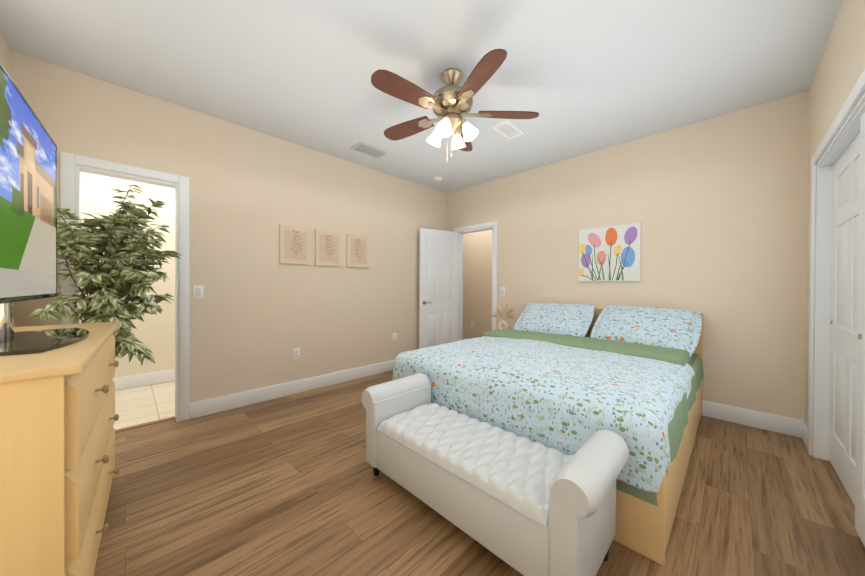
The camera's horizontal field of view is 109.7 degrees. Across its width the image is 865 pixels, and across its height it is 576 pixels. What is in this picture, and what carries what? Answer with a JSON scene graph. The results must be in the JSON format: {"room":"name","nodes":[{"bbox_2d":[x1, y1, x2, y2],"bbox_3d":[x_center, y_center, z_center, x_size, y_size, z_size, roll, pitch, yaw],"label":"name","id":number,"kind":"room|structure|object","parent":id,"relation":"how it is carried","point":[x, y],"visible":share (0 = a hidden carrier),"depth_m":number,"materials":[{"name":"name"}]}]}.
{"room":"bedroom","nodes":[
{"label":"bedroom","id":0,"kind":"room"},
{"bbox_2d":[0,32,9,74],"bbox_3d":[-1.481,-0.190,0.630,3.788,2.713,0.120,1,1,45],"label":"wall","id":1,"kind":"structure","parent":0,"point":[4,55],"depth_m":1.91,"materials":[{"name":"paint"}]},
{"bbox_2d":[81,172,174,377],"bbox_3d":[-3.284,-0.218,3.679,0.100,2.713,3.500,1,1,45],"label":"wall","id":2,"kind":"structure","parent":0,"point":[155,333],"depth_m":3.55,"materials":[{"name":"beige paint"}]},
{"bbox_2d":[113,369,174,390],"bbox_3d":[-3.250,1.069,3.646,0.016,0.140,3.300,1,1,45],"label":"baseboard","id":3,"kind":"structure","parent":2,"relation":"attached to","point":[127,382],"depth_m":3.53,"materials":[{"name":"white wood"}]},
{"bbox_2d":[10,50,446,402],"bbox_3d":[-1.318,-0.208,3.568,0.120,2.713,4.521,1,1,45],"label":"wall","id":4,"kind":"structure","parent":0,"point":[258,312],"depth_m":3.05,"materials":[{"name":"paint"}]},
{"bbox_2d":[60,152,188,421],"bbox_3d":[-2.427,0.094,2.455,0.152,2.113,0.716,1,1,45],"label":"trim","id":5,"kind":"structure","parent":4,"relation":"attached to","point":[72,167],"depth_m":2.60,"materials":[{"name":"white wood"}]},
{"bbox_2d":[193,285,202,298],"bbox_3d":[-2.084,0.036,2.708,0.009,0.120,0.075,1,1,45],"label":"light switch","id":6,"kind":"object","parent":4,"relation":"attached to","point":[197,291],"visible":1,"depth_m":2.70,"materials":[{"name":"white plastic"}]},
{"bbox_2d":[189,360,394,418],"bbox_3d":[-0.949,1.079,3.857,0.016,0.140,3.354,1,1,45],"label":"baseboard","id":7,"kind":"structure","parent":4,"relation":"attached to","point":[223,403],"depth_m":3.19,"materials":[{"name":"white wood"}]},
{"bbox_2d":[279,224,309,264],"bbox_3d":[-1.484,-0.462,3.294,0.024,0.407,0.317,1,1,45],"label":"picture","id":8,"kind":"object","parent":4,"relation":"attached to","point":[294,244],"visible":1,"depth_m":3.28,"materials":[{"name":"beige paper"}]},
{"bbox_2d":[293,348,299,359],"bbox_3d":[-1.484,0.716,3.321,0.008,0.120,0.075,1,1,45],"label":"electrical outlet","id":9,"kind":"object","parent":4,"relation":"attached to","point":[296,353],"visible":1,"depth_m":3.32,"materials":[{"name":"white plastic"}]},
{"bbox_2d":[315,229,340,266],"bbox_3d":[-1.218,-0.462,3.562,0.024,0.407,0.314,1,1,45],"label":"picture","id":10,"kind":"object","parent":4,"relation":"attached to","point":[327,248],"visible":1,"depth_m":3.54,"materials":[{"name":"beige paper"}]},
{"bbox_2d":[346,234,368,267],"bbox_3d":[-0.938,-0.463,3.844,0.024,0.407,0.317,1,1,45],"label":"picture","id":11,"kind":"object","parent":4,"relation":"attached to","point":[357,251],"visible":1,"depth_m":3.83,"materials":[{"name":"beige fabric"}]},
{"bbox_2d":[393,333,396,341],"bbox_3d":[-0.529,0.696,4.282,0.008,0.120,0.075,1,1,45],"label":"electrical outlet","id":12,"kind":"object","parent":4,"relation":"attached to","point":[394,337],"visible":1,"depth_m":4.28,"materials":[{"name":"white plastic"}]},
{"bbox_2d":[0,0,842,192],"bbox_3d":[-0.231,-1.603,2.584,6.388,0.100,6.450,1,1,45],"label":"ceiling","id":13,"kind":"structure","parent":0,"point":[581,77],"depth_m":2.08,"materials":[{"name":"white paint"}]},
{"bbox_2d":[350,142,386,158],"bbox_3d":[-0.718,-1.554,3.448,0.200,0.012,0.360,1,1,45],"label":"ceiling vent","id":14,"kind":"object","parent":13,"relation":"in","point":[363,148],"visible":0.96,"depth_m":3.44,"materials":[{"name":"silver metal"}]},
{"bbox_2d":[434,177,442,180],"bbox_3d":[0.080,-1.546,4.325,0.124,0.032,0.124,1,1,45],"label":"smoke detector","id":15,"kind":"object","parent":13,"relation":"attached to","point":[438,178],"visible":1,"depth_m":4.29,"materials":[{"name":"white plastic"}]},
{"bbox_2d":[371,49,538,160],"bbox_3d":[0.103,-1.230,2.212,1.220,0.638,1.208,1,1,45],"label":"fan","id":16,"kind":"object","parent":13,"relation":"hanging from","point":[450,103],"visible":1,"depth_m":2.12,"materials":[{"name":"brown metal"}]},
{"bbox_2d":[492,120,524,138],"bbox_3d":[0.746,-1.545,2.982,0.170,0.010,0.320,1,1,45],"label":"ceiling vent","id":17,"kind":"object","parent":13,"relation":"in","point":[508,129],"visible":1,"depth_m":2.97,"materials":[{"name":"white metal"}]},
{"bbox_2d":[463,230,491,338],"bbox_3d":[1.364,-0.206,5.475,4.400,2.713,0.100,1,1,45],"label":"wall","id":18,"kind":"structure","parent":0,"point":[477,278],"depth_m":5.88,"materials":[{"name":"paint"}]},
{"bbox_2d":[94,370,864,575],"bbox_3d":[-0.174,1.198,2.601,6.288,0.086,6.350,1,1,45],"label":"floor","id":19,"kind":"structure","parent":0,"point":[291,485],"depth_m":1.62,"materials":[{"name":"brown wood"}]},
{"bbox_2d":[0,322,118,575],"bbox_3d":[-1.587,0.685,1.216,0.440,0.955,1.324,0,0,-43],"label":"dresser","id":20,"kind":"object","parent":19,"relation":"on","point":[58,419],"visible":0.98,"depth_m":0.84,"materials":[{"name":"beige wood"}]},
{"bbox_2d":[0,62,88,355],"bbox_3d":[-1.526,-0.280,1.147,0.295,0.974,1.450,0,0,-43],"label":"tv","id":21,"kind":"object","parent":20,"relation":"on","point":[28,208],"visible":1,"depth_m":1.22,"materials":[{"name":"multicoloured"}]},
{"bbox_2d":[28,184,180,365],"bbox_3d":[-2.225,0.208,2.096,0.744,1.890,0.742,1,1,45],"label":"ficus tree","id":22,"kind":"object","parent":19,"relation":"on","point":[119,275],"visible":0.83,"depth_m":1.98,"materials":[{"name":"green plant"}]},
{"bbox_2d":[362,373,628,575],"bbox_3d":[0.198,0.894,1.612,1.358,0.550,0.488,1,1,45],"label":"bench","id":23,"kind":"object","parent":19,"relation":"on","point":[524,506],"visible":1,"depth_m":1.31,"materials":[{"name":"white leather"}]},
{"bbox_2d":[392,303,703,565],"bbox_3d":[1.055,0.674,2.677,1.886,0.986,2.190,1,1,45],"label":"bed","id":24,"kind":"object","parent":19,"relation":"on","point":[568,378],"visible":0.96,"depth_m":1.87,"materials":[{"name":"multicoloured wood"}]},
{"bbox_3d":[0.920,0.877,4.088,0.340,0.560,0.358,1,1,45],"label":"nightstand","id":25,"kind":"object","parent":19,"relation":"on","visible":0},
{"bbox_2d":[490,303,514,328],"bbox_3d":[0.949,0.396,4.093,0.387,0.401,0.060,1,1,45],"label":"vase","id":26,"kind":"object","parent":25,"relation":"on","point":[509,311],"visible":0.88,"depth_m":4.08,"materials":[{"name":"white ceramic"}]},
{"bbox_2d":[447,91,808,420],"bbox_3d":[1.662,-0.194,3.711,3.908,2.713,0.120,1,1,45],"label":"wall","id":27,"kind":"structure","parent":0,"point":[716,207],"depth_m":2.80,"materials":[{"name":"paint"}]},
{"bbox_2d":[454,221,496,340],"bbox_3d":[0.678,0.095,4.688,0.812,2.113,0.152,1,1,45],"label":"trim","id":28,"kind":"structure","parent":27,"relation":"attached to","point":[492,226],"depth_m":4.63,"materials":[{"name":"white wood"}]},
{"bbox_2d":[419,228,458,348],"bbox_3d":[0.096,0.127,4.694,0.246,2.025,0.680,1,1,45],"label":"door leaf","id":29,"kind":"structure","parent":28,"relation":"attached to","point":[438,287],"depth_m":4.65,"materials":[{"name":"white wood"}]},
{"bbox_2d":[501,287,504,295],"bbox_3d":[0.991,0.048,4.287,0.075,0.120,0.009,1,1,45],"label":"light switch","id":30,"kind":"object","parent":27,"relation":"attached to","point":[502,291],"visible":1,"depth_m":4.28,"materials":[{"name":"white plastic"}]},
{"bbox_2d":[578,222,640,281],"bbox_3d":[1.923,-0.376,3.343,0.605,0.605,0.032,1,1,45],"label":"framed picture","id":31,"kind":"object","parent":27,"relation":"attached to","point":[610,253],"visible":1,"depth_m":3.31,"materials":[{"name":"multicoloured fabric"}]},
{"bbox_2d":[702,400,807,441],"bbox_3d":[1.909,1.096,3.367,2.812,0.140,0.021,1,1,45],"label":"baseboard","id":32,"kind":"structure","parent":27,"relation":"attached to","point":[775,423],"depth_m":2.55,"materials":[{"name":"white wood"}]},
{"bbox_2d":[805,0,864,455],"bbox_3d":[1.413,-0.176,0.772,0.120,2.713,4.401,1,1,45],"label":"wall","id":33,"kind":"structure","parent":0,"point":[840,69],"depth_m":1.78,"materials":[{"name":"paint"}]},
{"bbox_2d":[807,69,864,460],"bbox_3d":[2.064,0.125,1.443,0.135,2.108,1.966,1,1,45],"label":"trim","id":34,"kind":"structure","parent":33,"relation":"attached to","point":[821,178],"depth_m":2.09,"materials":[{"name":"white wood"}]},
{"bbox_2d":[820,102,864,546],"bbox_3d":[2.068,0.163,1.438,0.093,2.009,1.792,1,1,45],"label":"closet doors","id":35,"kind":"structure","parent":33,"relation":"in","point":[845,158],"depth_m":1.73,"materials":[{"name":"white wood"}]}
]}

